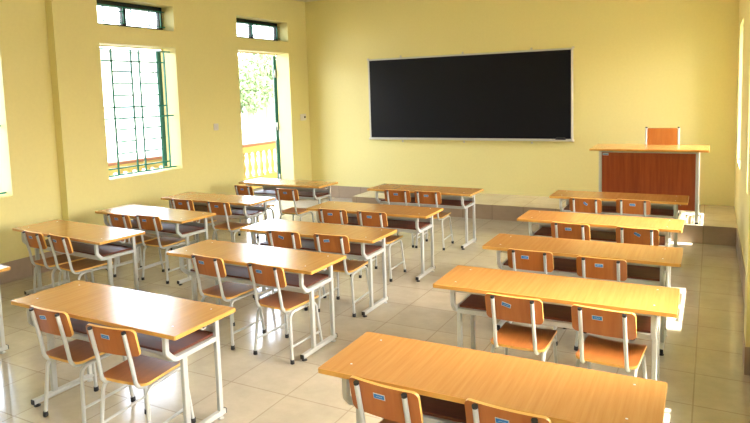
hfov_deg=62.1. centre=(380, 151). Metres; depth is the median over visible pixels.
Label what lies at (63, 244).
chair
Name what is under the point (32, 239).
chair
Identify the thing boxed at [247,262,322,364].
chair
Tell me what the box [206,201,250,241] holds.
chair
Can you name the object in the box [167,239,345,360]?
student desk
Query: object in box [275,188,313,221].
chair
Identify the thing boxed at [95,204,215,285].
student desk
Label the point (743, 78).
wall
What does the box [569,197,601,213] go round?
chair
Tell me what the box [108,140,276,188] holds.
balustrade
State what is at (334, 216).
chair
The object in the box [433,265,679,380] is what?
student desk
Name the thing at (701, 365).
floor
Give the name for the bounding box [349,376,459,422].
chair
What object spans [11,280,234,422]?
student desk
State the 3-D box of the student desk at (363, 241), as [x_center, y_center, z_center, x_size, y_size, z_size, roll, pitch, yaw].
[-0.488,0.885,4.879,1.200,0.579,0.400,1,6,27]
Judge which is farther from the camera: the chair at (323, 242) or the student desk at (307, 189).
the student desk at (307, 189)
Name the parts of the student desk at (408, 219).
shelf rail, rail, leg, leg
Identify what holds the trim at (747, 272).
attached to the wall at (743, 78)
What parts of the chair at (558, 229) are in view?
post, backrest, post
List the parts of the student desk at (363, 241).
rail, shelf rail, leg, leg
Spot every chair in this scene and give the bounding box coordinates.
[22,230,87,293]
[29,305,135,422]
[47,234,112,285]
[86,323,195,422]
[107,213,164,280]
[135,214,191,283]
[171,198,217,248]
[191,254,265,349]
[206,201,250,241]
[234,185,274,238]
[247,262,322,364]
[266,230,325,310]
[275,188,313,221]
[313,233,368,316]
[318,208,367,276]
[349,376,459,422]
[357,211,406,281]
[384,189,421,247]
[414,191,453,249]
[464,398,551,422]
[485,293,557,363]
[507,248,565,345]
[551,222,589,271]
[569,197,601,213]
[571,304,646,378]
[574,256,634,350]
[616,199,650,216]
[616,226,658,245]
[645,127,679,215]
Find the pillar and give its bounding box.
[45,0,89,223]
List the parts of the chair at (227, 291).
post, backrest, post, seat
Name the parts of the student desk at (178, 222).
shelf rail, leg, leg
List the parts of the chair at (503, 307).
post, backrest, seat, post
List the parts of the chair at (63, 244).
post, backrest, post, seat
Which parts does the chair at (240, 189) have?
backrest, seat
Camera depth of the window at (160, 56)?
7.16 m
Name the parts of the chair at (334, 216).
backrest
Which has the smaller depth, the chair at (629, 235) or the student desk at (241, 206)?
the chair at (629, 235)
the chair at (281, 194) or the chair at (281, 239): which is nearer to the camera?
the chair at (281, 239)
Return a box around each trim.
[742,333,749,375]
[744,121,749,346]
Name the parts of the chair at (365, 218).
backrest, post, seat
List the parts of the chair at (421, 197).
backrest, post, seat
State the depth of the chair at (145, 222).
5.51 m
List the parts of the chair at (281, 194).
post, backrest, seat, post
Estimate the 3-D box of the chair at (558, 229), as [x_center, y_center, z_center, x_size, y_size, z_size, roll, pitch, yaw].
[1.506,0.816,4.818,0.327,0.609,0.389,2,6,31]
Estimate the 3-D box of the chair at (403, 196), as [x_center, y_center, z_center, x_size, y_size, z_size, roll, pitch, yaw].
[0.241,0.679,6.649,0.327,0.609,0.389,1,6,23]
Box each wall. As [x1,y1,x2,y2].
[0,0,311,263]
[305,0,738,205]
[734,0,749,270]
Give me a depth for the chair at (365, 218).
5.36 m
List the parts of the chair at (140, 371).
post, backrest, post, seat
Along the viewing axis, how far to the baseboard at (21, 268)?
5.80 m
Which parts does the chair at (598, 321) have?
post, backrest, seat, post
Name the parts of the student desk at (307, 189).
rail, shelf rail, leg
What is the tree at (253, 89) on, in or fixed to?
on the ground
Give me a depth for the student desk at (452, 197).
6.60 m
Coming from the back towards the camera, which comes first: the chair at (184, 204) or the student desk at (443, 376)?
the chair at (184, 204)
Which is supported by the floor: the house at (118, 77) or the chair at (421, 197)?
the chair at (421, 197)
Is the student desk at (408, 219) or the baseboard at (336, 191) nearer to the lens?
the student desk at (408, 219)
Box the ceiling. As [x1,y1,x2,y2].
[296,0,320,1]
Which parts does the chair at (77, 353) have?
post, backrest, post, seat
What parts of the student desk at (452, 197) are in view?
rail, shelf rail, leg, leg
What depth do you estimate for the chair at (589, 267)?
3.69 m
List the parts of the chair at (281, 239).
post, backrest, post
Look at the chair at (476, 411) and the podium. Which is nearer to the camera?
the chair at (476, 411)
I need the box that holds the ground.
[106,123,279,176]
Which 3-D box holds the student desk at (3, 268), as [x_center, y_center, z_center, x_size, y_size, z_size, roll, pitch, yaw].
[-2.985,1.030,4.144,1.200,0.579,0.400,1,6,29]
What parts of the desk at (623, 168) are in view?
leg, rail, panel, leg, leg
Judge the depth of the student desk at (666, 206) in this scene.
5.84 m
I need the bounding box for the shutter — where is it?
[156,52,167,165]
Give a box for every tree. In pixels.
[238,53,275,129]
[239,65,273,133]
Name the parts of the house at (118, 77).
pane, pane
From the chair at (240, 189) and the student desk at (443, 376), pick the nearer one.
the student desk at (443, 376)
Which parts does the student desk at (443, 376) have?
leg, shelf rail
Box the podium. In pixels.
[352,191,737,245]
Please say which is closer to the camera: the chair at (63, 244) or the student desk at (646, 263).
the student desk at (646, 263)
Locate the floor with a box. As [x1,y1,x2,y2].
[0,197,749,422]
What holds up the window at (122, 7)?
in the wall at (203, 44)
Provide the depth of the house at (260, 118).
46.78 m
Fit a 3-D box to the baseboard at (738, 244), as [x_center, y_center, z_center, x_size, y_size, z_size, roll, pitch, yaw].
[1.560,1.251,2.482,0.012,0.185,8.375,1,6,28]
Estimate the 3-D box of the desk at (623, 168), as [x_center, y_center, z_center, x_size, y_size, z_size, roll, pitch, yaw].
[2.903,0.326,6.745,1.145,0.765,0.600,1,6,28]
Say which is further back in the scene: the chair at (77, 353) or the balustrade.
the balustrade
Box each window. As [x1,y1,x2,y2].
[96,0,164,29]
[100,45,176,176]
[236,18,278,40]
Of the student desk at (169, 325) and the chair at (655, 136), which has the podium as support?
the chair at (655, 136)
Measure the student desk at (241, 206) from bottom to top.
0.579 m
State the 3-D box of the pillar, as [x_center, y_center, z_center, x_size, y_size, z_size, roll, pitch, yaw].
[-3.071,-0.399,6.116,0.100,3.050,0.227,1,6,28]
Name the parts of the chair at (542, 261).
post, backrest, post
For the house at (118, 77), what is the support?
on the ground
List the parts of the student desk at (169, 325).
leg, leg, shelf rail, leg, leg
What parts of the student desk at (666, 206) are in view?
rail, shelf rail, leg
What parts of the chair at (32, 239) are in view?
post, backrest, post, seat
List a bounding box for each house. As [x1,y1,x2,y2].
[100,46,159,136]
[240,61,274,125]
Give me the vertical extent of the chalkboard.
1.257 m
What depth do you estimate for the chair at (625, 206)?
5.52 m
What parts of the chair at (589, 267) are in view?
post, backrest, post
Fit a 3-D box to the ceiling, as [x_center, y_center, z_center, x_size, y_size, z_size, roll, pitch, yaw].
[-0.834,-1.881,4.107,6.360,0.150,10.000,1,6,28]
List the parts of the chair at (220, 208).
post, backrest, post, seat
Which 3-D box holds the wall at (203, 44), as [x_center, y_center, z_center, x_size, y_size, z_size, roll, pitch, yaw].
[-3.489,-0.346,5.694,0.240,3.050,9.600,1,6,28]
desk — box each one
[0,265,10,353]
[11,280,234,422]
[12,219,144,295]
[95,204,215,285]
[161,192,274,249]
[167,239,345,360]
[238,178,337,222]
[240,219,396,316]
[306,201,442,281]
[318,332,666,422]
[367,184,483,249]
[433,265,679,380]
[482,233,682,355]
[517,210,684,286]
[549,190,688,246]
[589,144,709,223]
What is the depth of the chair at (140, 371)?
2.87 m
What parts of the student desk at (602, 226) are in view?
rail, shelf rail, leg, leg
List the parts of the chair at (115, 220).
backrest, post, seat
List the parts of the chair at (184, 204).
backrest, seat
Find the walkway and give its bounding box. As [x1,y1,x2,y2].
[253,187,280,203]
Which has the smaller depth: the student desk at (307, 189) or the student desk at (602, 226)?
the student desk at (602, 226)
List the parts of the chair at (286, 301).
post, backrest, post, seat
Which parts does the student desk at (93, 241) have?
leg, leg, shelf rail, leg, leg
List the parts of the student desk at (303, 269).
leg, leg, rail, shelf rail, leg, leg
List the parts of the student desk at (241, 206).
rail, shelf rail, leg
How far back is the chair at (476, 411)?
2.00 m
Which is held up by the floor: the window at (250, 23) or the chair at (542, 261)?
the chair at (542, 261)
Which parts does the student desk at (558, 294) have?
leg, leg, rail, shelf rail, leg, leg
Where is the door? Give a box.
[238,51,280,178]
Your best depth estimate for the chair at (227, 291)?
4.06 m
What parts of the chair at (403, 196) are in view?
backrest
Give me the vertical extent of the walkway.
0.490 m
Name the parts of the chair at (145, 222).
post, backrest, post, seat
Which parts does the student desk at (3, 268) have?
leg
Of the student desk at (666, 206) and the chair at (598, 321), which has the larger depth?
the student desk at (666, 206)
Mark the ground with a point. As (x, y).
(260, 133)
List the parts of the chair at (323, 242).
post, backrest, post, seat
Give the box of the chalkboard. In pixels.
[367,46,573,143]
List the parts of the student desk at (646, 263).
rail, shelf rail, leg, leg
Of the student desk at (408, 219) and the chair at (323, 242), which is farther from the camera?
the student desk at (408, 219)
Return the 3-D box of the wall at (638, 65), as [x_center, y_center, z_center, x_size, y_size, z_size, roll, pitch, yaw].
[1.508,-0.769,8.562,6.360,3.050,0.200,1,6,28]
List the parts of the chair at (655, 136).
backrest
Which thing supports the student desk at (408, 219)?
on the floor
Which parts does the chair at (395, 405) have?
post, backrest, post, seat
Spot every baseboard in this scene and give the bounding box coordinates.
[0,199,299,284]
[318,185,370,197]
[736,228,744,305]
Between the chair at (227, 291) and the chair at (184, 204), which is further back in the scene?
the chair at (184, 204)
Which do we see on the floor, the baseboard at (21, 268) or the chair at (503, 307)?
the chair at (503, 307)
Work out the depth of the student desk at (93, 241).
4.99 m

